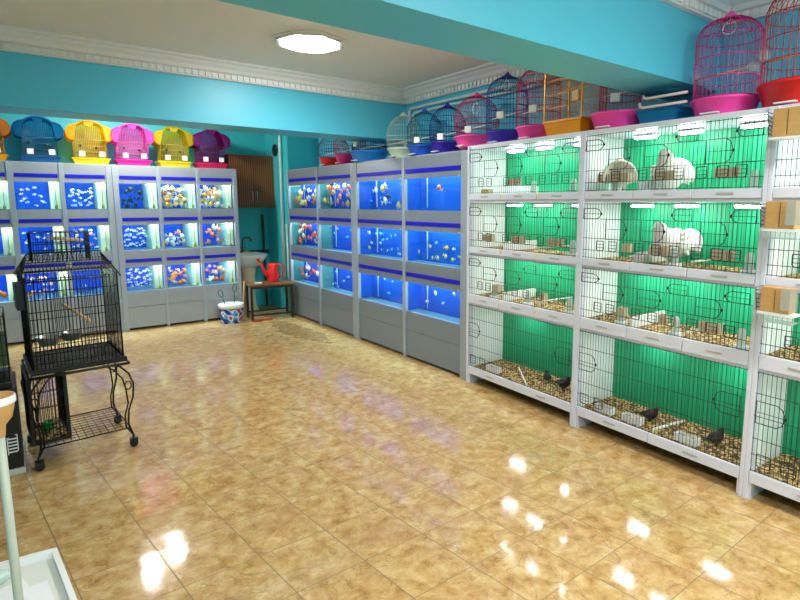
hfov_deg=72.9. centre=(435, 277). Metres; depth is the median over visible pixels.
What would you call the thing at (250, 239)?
tap
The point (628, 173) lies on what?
cup
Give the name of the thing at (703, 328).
cup
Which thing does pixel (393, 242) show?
aquarium
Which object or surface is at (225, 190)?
aquarium
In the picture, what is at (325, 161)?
tray
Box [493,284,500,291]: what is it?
cup
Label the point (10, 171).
rack
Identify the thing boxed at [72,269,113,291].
aquarium
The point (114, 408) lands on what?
wire shelf
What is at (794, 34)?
wall
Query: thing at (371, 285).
aquarium
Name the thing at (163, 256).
shelf
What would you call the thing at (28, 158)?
tray
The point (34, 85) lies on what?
beam
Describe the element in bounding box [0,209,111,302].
shelf
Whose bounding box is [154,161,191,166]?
tray
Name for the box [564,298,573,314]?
water bottle
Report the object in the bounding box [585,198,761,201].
shelf
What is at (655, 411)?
quail
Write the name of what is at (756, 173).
water bottle
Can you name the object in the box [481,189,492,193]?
box
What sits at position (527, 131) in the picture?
tray
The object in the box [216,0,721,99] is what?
beam
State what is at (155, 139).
cage
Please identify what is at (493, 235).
cup
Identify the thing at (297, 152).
wall
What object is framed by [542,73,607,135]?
cage
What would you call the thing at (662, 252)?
cup
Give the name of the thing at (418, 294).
aquarium
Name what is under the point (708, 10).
trim
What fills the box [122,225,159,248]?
aquarium
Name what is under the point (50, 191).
aquarium
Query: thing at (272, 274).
watering can
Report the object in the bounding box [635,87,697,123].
cage
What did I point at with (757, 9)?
trim
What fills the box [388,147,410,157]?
tray
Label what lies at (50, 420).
cup
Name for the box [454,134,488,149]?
tray
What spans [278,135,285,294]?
pipe
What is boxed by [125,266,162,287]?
aquarium
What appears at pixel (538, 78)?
pipe
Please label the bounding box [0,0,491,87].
ceiling
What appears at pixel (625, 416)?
trough
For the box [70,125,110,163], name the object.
cage
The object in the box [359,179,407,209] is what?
aquarium
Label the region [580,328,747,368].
shelf
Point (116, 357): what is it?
tray
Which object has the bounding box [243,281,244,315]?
stick
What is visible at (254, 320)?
dustpan
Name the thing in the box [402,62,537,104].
trim
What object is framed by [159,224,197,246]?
aquarium
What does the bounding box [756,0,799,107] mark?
cage
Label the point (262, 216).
handle
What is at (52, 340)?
bowl
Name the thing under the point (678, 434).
trough
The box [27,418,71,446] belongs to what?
tray
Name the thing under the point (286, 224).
pipe
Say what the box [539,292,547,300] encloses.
cup
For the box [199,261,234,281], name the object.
aquarium
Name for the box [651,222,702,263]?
rabbit
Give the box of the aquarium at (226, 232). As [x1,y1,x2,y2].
[197,223,233,244]
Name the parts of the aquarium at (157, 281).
panel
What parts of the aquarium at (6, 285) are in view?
panel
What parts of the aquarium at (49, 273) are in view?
panel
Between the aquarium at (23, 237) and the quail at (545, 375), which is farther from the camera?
the aquarium at (23, 237)
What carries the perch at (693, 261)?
on the rack at (698, 378)
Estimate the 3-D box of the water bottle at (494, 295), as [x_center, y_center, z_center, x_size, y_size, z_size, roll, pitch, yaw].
[0.492,0.121,4.543,0.058,0.125,0.064,-6,10,-36]
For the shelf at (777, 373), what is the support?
attached to the rack at (776, 361)
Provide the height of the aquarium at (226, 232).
0.430 m
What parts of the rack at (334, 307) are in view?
post, fascia panel, fascia panel, fascia panel, kick panel, kick panel, post, fascia panel, fascia panel, fascia panel, kick panel, kick panel, post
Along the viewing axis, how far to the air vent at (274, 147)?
7.94 m
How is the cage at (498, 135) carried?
on the rack at (540, 337)
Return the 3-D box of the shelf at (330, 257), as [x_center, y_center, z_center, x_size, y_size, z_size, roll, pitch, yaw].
[-1.408,-0.371,7.093,0.238,1.048,1.795,-6,10,-38]
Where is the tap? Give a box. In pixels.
[240,237,252,252]
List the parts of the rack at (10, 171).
fascia panel, fascia panel, fascia panel, kick panel, kick panel, post, fascia panel, fascia panel, fascia panel, kick panel, kick panel, post, fascia panel, fascia panel, fascia panel, kick panel, kick panel, panel, post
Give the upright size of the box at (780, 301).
0.179 m
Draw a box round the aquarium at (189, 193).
[154,184,195,208]
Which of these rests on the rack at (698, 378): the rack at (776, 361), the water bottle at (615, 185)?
the water bottle at (615, 185)
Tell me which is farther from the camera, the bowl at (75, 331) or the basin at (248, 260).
the basin at (248, 260)
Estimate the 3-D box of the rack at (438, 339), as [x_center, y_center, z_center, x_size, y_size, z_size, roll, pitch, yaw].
[-0.235,-0.198,5.616,0.266,2.060,1.945,-6,10,-38]
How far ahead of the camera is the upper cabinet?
7.91 m
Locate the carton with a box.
[0,371,25,475]
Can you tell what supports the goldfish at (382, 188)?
in the aquarium at (366, 193)
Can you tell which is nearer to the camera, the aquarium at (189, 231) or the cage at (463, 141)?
the cage at (463, 141)
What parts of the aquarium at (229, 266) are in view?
panel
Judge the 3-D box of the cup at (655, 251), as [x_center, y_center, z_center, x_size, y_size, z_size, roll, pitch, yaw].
[1.339,-0.169,3.314,0.038,0.055,0.052,-6,10,-36]
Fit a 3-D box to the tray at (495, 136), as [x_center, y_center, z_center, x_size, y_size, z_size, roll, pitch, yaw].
[0.585,-1.152,4.484,0.347,0.100,0.347,-6,10,-36]
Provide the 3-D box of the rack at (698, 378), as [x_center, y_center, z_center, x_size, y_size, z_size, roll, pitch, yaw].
[1.515,0.095,3.420,0.453,2.078,1.176,-6,10,-36]
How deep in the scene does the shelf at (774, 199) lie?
2.68 m
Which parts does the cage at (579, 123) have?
corner post, corner post, corner post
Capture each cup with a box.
[42,419,52,430]
[488,234,494,240]
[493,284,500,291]
[511,236,517,242]
[513,178,521,184]
[519,236,525,243]
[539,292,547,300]
[546,238,555,245]
[555,239,563,246]
[611,173,620,181]
[617,306,627,315]
[621,172,631,180]
[622,243,631,252]
[649,245,659,254]
[654,171,664,179]
[658,313,669,323]
[659,246,670,255]
[665,170,676,179]
[698,320,710,331]
[710,249,721,259]
[710,323,722,334]
[714,167,726,177]
[722,250,735,260]
[727,167,740,176]
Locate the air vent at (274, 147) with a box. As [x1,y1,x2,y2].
[272,144,277,155]
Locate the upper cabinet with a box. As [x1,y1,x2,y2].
[221,154,274,207]
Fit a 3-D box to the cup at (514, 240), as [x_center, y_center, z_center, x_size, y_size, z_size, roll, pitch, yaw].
[0.628,-0.300,4.272,0.038,0.055,0.052,-6,10,-36]
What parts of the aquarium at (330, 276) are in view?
panel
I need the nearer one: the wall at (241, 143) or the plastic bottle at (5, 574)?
the plastic bottle at (5, 574)
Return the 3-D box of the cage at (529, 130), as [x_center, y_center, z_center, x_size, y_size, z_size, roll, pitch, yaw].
[0.794,-1.370,4.167,0.347,0.619,0.347,-6,10,-36]
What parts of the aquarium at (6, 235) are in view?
panel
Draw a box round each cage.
[0,118,10,160]
[0,306,12,389]
[11,116,63,162]
[12,230,126,376]
[20,364,71,446]
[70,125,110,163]
[113,128,151,165]
[149,126,193,166]
[190,129,229,168]
[318,139,347,165]
[333,140,366,163]
[350,139,387,161]
[386,110,420,157]
[406,106,442,155]
[429,99,465,152]
[454,87,499,149]
[486,67,527,142]
[516,70,561,138]
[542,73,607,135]
[590,86,641,129]
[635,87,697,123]
[690,3,763,115]
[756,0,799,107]
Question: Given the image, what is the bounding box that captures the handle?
[261,215,267,305]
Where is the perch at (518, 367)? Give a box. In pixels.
[518,367,526,385]
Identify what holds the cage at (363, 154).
on the rack at (438, 339)
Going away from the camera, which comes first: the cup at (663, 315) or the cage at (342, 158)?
the cup at (663, 315)
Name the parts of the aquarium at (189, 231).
panel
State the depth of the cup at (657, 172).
3.23 m
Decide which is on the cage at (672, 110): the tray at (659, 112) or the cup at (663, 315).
the tray at (659, 112)
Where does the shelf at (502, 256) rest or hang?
attached to the rack at (540, 337)
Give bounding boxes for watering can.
[256,259,283,281]
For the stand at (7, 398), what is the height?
0.713 m
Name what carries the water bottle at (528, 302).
on the rack at (540, 337)
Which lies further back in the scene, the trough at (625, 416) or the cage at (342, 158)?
the cage at (342, 158)
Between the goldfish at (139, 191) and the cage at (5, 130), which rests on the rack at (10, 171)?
the cage at (5, 130)
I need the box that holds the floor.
[0,304,799,599]
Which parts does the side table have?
leg, leg, leg, leg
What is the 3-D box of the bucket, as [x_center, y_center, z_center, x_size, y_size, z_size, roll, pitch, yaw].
[-2.773,0.476,7.326,0.337,0.256,0.336,5,10,34]
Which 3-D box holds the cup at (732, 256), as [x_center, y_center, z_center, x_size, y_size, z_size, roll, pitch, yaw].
[1.605,-0.119,2.955,0.038,0.055,0.052,-6,10,-36]
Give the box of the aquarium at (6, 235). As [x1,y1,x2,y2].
[0,228,14,254]
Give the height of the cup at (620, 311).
0.055 m
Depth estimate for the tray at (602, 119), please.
3.47 m
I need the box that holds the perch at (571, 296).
[535,296,572,302]
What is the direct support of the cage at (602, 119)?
on the rack at (698, 378)
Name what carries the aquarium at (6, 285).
on the rack at (10, 171)
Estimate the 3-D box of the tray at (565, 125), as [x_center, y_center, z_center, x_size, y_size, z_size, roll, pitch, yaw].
[1.004,-1.078,3.920,0.294,0.108,0.350,-6,10,-36]
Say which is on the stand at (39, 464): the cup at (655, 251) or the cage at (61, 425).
the cage at (61, 425)
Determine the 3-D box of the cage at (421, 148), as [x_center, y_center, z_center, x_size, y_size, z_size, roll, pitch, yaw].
[-0.113,-1.460,5.359,0.360,0.508,0.360,-3,8,-19]
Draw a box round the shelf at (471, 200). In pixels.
[470,199,577,201]
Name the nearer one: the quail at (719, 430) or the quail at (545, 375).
the quail at (719, 430)
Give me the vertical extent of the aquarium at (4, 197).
0.425 m
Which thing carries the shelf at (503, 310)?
attached to the rack at (540, 337)
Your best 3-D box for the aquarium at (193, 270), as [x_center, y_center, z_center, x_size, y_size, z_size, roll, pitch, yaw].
[-3.485,-0.109,7.346,0.437,0.420,0.521,-6,10,-36]
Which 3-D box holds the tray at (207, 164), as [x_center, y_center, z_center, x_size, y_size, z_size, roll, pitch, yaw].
[-3.073,-1.513,7.354,0.396,0.068,0.314,-6,10,-36]
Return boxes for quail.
[543,370,551,380]
[551,376,570,388]
[635,407,658,419]
[702,428,723,443]
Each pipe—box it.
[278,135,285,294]
[286,224,290,310]
[355,141,406,149]
[408,75,555,144]
[412,78,567,143]
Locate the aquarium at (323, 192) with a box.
[320,182,350,208]
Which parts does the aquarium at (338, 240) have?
panel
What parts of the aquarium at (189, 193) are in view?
panel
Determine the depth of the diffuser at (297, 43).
4.08 m
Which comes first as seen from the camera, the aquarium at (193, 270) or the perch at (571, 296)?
the perch at (571, 296)
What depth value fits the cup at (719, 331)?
3.03 m
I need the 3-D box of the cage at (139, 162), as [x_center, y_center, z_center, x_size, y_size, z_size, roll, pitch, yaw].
[-3.819,-1.656,6.773,0.480,0.510,0.322,-6,10,-36]
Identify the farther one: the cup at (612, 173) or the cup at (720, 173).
the cup at (612, 173)
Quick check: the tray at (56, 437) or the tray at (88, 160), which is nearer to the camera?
the tray at (56, 437)
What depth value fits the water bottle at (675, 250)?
3.21 m
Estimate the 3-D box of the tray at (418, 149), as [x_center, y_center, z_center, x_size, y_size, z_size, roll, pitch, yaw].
[-0.113,-1.258,5.386,0.347,0.100,0.347,-6,10,-38]
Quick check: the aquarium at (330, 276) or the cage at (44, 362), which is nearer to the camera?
the cage at (44, 362)
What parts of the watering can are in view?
spout, handle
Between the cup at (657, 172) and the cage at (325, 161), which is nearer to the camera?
the cup at (657, 172)
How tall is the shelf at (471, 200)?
0.019 m
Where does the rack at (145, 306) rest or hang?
on the floor
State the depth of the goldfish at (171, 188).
7.00 m
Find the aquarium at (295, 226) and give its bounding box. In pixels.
[292,223,317,245]
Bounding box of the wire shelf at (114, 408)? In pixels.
[39,406,129,448]
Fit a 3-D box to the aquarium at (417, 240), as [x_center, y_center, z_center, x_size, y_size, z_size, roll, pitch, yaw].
[0.040,-0.341,5.222,0.171,0.430,0.863,-6,10,-38]
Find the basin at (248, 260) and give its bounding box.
[240,252,267,268]
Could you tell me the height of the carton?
0.520 m
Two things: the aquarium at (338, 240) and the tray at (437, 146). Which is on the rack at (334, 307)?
the aquarium at (338, 240)
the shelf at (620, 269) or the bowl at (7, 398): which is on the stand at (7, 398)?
the bowl at (7, 398)
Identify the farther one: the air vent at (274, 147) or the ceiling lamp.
the air vent at (274, 147)
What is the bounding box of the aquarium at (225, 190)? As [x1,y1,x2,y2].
[195,185,231,207]
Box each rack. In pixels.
[0,161,123,342]
[111,165,242,331]
[286,162,356,338]
[353,150,467,379]
[466,131,582,425]
[573,106,774,496]
[742,103,799,501]
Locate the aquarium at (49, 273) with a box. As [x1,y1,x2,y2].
[24,272,68,295]
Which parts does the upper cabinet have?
door, door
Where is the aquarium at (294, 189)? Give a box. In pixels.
[291,184,330,208]
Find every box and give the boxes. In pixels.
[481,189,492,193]
[755,285,799,318]
[760,201,799,231]
[767,106,799,140]
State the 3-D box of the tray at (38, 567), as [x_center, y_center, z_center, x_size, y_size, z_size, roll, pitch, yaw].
[-1.159,1.184,1.298,0.665,0.500,1.000,-6,10,-38]
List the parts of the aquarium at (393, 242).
panel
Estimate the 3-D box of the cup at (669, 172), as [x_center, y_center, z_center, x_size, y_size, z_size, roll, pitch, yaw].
[1.386,-0.606,3.189,0.038,0.055,0.052,-6,10,-36]
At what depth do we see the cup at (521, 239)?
4.20 m
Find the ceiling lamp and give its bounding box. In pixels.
[271,29,346,53]
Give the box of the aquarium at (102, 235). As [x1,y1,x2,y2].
[68,226,110,250]
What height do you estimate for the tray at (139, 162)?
0.068 m
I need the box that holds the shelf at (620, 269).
[582,265,754,287]
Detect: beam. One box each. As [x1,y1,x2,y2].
[0,51,405,143]
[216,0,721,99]
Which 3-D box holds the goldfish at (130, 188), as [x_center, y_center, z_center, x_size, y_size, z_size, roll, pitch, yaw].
[-3.817,-1.117,6.796,0.110,0.088,0.034,-6,10,-38]
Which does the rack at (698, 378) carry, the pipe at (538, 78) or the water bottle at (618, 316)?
the water bottle at (618, 316)
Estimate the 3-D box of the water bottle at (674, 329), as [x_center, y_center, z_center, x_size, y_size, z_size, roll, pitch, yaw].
[1.446,0.298,3.258,0.058,0.125,0.064,-6,10,-36]
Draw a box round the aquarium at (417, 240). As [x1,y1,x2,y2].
[408,230,460,264]
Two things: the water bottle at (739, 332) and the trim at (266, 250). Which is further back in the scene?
the trim at (266, 250)
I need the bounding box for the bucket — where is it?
[218,301,244,323]
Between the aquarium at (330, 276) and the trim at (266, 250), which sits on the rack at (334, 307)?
the aquarium at (330, 276)
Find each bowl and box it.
[0,391,15,437]
[35,333,59,345]
[59,329,82,340]
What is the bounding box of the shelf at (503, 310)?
[469,302,573,328]
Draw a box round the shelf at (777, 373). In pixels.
[758,369,799,380]
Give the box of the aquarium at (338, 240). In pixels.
[321,225,351,250]
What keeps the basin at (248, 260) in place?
in the washbasin at (249, 263)
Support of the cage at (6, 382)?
on the carton
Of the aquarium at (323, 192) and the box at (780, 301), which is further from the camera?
the aquarium at (323, 192)
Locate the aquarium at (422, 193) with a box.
[407,176,460,210]
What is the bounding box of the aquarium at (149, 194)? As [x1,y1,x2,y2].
[118,183,157,208]
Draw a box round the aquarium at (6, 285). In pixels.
[0,275,16,299]
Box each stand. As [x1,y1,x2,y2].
[0,391,23,599]
[20,359,138,470]
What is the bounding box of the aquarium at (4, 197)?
[0,181,9,208]
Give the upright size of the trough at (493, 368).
0.045 m
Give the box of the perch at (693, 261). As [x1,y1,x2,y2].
[690,259,711,262]
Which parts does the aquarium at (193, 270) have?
panel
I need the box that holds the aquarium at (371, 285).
[361,273,402,303]
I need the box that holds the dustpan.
[252,318,271,321]
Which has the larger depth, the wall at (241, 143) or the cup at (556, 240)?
the wall at (241, 143)
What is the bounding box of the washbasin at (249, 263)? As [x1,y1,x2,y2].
[240,237,267,311]
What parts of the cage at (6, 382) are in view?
green panel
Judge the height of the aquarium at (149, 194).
0.425 m
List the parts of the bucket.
lid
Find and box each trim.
[0,24,405,104]
[240,249,268,252]
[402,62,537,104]
[659,0,733,25]
[721,0,799,27]
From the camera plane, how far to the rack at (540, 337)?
4.50 m
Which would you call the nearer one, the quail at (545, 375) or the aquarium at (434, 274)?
the quail at (545, 375)
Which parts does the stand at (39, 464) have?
leg, leg, frame, leg, leg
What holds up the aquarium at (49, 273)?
on the rack at (10, 171)
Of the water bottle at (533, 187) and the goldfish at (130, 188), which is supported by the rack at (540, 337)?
the water bottle at (533, 187)
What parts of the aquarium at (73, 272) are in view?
panel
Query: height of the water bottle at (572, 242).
0.125 m
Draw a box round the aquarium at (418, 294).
[408,282,459,317]
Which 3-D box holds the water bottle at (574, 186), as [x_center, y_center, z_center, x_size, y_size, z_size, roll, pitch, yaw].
[0.966,-0.627,3.789,0.058,0.125,0.064,-6,10,-36]
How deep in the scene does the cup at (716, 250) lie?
2.99 m
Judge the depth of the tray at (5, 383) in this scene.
3.21 m
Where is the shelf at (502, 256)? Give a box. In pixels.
[470,253,575,266]
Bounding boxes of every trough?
[486,364,501,373]
[594,402,615,415]
[621,412,643,425]
[674,430,700,446]
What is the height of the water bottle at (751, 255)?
0.125 m
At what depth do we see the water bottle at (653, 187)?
3.28 m
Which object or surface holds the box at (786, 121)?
hanging from the rack at (776, 361)
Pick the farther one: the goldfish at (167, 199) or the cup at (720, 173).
the goldfish at (167, 199)
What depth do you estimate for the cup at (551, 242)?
3.96 m
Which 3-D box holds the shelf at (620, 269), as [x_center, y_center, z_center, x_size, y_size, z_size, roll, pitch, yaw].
[1.511,-0.029,3.404,0.414,0.019,1.126,-6,10,-36]
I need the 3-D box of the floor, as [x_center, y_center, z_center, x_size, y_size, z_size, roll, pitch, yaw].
[-1.344,1.268,2.883,6.400,0.100,11.080,-6,10,-38]
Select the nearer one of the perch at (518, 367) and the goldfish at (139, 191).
the perch at (518, 367)
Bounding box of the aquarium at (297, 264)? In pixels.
[293,260,318,282]
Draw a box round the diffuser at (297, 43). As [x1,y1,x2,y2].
[280,35,338,52]
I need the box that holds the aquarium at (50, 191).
[14,181,60,208]
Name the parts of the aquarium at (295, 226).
panel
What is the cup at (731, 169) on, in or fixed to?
on the rack at (698, 378)
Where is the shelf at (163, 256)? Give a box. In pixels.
[124,208,236,291]
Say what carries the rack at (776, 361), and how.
on the floor
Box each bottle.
[0,569,10,584]
[489,284,498,298]
[523,290,532,305]
[531,181,536,192]
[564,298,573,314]
[567,240,575,256]
[570,179,576,191]
[611,182,618,190]
[614,307,626,325]
[650,175,658,189]
[667,247,681,267]
[668,316,682,336]
[733,328,748,350]
[740,252,755,274]
[749,171,758,187]
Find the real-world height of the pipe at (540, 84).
0.518 m
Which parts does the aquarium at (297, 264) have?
panel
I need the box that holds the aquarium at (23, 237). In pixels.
[19,227,64,251]
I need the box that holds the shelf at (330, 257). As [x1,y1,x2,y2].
[294,208,352,295]
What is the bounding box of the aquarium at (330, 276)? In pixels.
[322,265,352,291]
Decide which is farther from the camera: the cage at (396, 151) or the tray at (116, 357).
the cage at (396, 151)
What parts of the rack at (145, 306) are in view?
post, fascia panel, fascia panel, fascia panel, kick panel, kick panel, post, fascia panel, fascia panel, fascia panel, kick panel, kick panel, post, fascia panel, fascia panel, fascia panel, kick panel, kick panel, panel, post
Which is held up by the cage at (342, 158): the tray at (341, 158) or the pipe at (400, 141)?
the tray at (341, 158)
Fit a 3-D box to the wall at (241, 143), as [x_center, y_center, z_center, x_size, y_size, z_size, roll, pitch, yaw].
[-4.707,-0.762,6.887,6.350,2.830,0.150,-6,10,-38]
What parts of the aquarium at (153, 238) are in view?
panel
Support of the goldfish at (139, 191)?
in the aquarium at (149, 194)
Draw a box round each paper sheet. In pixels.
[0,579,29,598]
[0,580,54,599]
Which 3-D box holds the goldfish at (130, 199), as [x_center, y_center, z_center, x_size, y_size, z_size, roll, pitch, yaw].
[-3.836,-0.989,6.828,0.112,0.092,0.035,-1,8,-8]
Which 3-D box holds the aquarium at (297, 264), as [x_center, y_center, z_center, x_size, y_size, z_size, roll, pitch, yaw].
[-1.715,-0.125,7.463,0.171,0.420,0.855,-6,10,-38]
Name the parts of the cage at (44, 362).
door, corner post, panel, corner post, panel, panel, corner post, panel, corner post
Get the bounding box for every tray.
[0,154,8,160]
[0,366,12,389]
[0,547,76,599]
[19,155,61,162]
[22,341,126,376]
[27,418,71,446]
[70,157,110,163]
[113,159,151,165]
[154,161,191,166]
[192,162,228,168]
[319,157,337,165]
[335,154,353,163]
[350,150,387,161]
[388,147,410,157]
[407,144,432,155]
[430,141,460,152]
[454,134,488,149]
[486,130,519,142]
[516,125,546,138]
[542,116,594,135]
[590,109,639,129]
[635,104,694,123]
[690,94,759,115]
[756,76,799,107]
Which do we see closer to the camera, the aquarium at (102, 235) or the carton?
the carton
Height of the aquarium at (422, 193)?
0.425 m
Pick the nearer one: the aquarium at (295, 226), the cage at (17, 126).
the cage at (17, 126)
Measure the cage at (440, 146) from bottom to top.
0.513 m
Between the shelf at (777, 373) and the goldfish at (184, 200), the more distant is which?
the goldfish at (184, 200)
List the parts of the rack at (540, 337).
post, door, drawer, drawer, drawer, panel, door, door, drawer, door, door, door, drawer, drawer, drawer, door, door, panel, drawer, door, door, door, drawer, drawer, drawer, door, door, door, door, post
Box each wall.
[0,113,270,305]
[264,134,318,310]
[318,10,799,451]
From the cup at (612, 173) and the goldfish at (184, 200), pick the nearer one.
the cup at (612, 173)
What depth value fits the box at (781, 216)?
2.62 m
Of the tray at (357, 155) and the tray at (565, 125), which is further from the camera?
the tray at (357, 155)
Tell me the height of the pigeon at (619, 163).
0.270 m
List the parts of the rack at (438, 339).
post, fascia panel, fascia panel, fascia panel, kick panel, kick panel, post, kick panel, kick panel, fascia panel, fascia panel, fascia panel, post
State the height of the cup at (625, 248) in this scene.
0.055 m
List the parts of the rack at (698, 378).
post, door, door, door, door, panel, drawer, drawer, drawer, drawer, door, door, door, door, door, drawer, door, drawer, handle, drawer, door, door, door, panel, drawer, door, door, handle, drawer, handle, door, drawer, handle, door, drawer, door, door, door, post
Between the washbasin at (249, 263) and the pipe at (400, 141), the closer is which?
the pipe at (400, 141)
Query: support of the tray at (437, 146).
on the cage at (440, 146)
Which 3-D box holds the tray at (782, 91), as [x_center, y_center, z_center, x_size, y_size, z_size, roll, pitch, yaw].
[1.876,-0.928,2.769,0.414,0.125,0.414,-6,10,-36]
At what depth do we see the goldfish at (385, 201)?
5.83 m
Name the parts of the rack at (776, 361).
post, door, drawer, panel, drawer, drawer, drawer, panel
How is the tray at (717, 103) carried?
on the cage at (727, 102)
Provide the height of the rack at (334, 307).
2.060 m
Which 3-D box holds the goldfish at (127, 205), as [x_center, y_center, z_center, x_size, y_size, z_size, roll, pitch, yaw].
[-3.863,-0.902,6.713,0.111,0.093,0.035,-2,8,-12]
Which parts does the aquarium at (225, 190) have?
panel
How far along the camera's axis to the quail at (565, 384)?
4.20 m
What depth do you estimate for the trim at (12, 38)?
4.53 m
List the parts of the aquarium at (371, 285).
panel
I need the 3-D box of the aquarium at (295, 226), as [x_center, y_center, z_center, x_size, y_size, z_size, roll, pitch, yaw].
[-1.715,-0.640,7.392,0.171,0.430,0.855,-6,10,-38]
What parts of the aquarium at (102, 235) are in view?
panel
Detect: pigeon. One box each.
[602,157,637,190]
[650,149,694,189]
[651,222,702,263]
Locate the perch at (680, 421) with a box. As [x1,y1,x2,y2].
[652,420,684,430]
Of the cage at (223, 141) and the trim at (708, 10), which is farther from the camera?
the cage at (223, 141)
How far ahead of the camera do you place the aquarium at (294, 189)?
7.61 m
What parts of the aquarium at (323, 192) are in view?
panel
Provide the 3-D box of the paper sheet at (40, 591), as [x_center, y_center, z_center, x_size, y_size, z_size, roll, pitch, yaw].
[-1.193,0.928,1.441,0.200,0.002,0.290,8,11,44]
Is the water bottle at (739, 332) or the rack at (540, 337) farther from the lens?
the rack at (540, 337)
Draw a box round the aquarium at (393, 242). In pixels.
[360,227,401,257]
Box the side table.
[245,279,294,319]
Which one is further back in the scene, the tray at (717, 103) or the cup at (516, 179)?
the cup at (516, 179)
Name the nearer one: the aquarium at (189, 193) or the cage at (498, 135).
the cage at (498, 135)
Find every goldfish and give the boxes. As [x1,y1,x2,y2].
[121,201,129,208]
[128,185,137,191]
[128,196,136,202]
[134,189,142,194]
[162,196,169,202]
[169,185,176,192]
[178,197,186,203]
[380,184,387,192]
[381,197,387,204]
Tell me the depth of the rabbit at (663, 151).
3.26 m
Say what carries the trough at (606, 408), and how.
on the rack at (698, 378)
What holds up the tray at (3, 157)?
on the cage at (5, 130)
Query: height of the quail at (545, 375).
0.085 m
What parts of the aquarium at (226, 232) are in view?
panel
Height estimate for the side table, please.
0.500 m
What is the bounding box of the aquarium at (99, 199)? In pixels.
[64,182,106,208]
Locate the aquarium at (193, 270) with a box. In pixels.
[162,263,200,284]
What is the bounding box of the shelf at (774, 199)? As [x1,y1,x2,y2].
[773,198,799,200]
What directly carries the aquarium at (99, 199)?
on the rack at (10, 171)

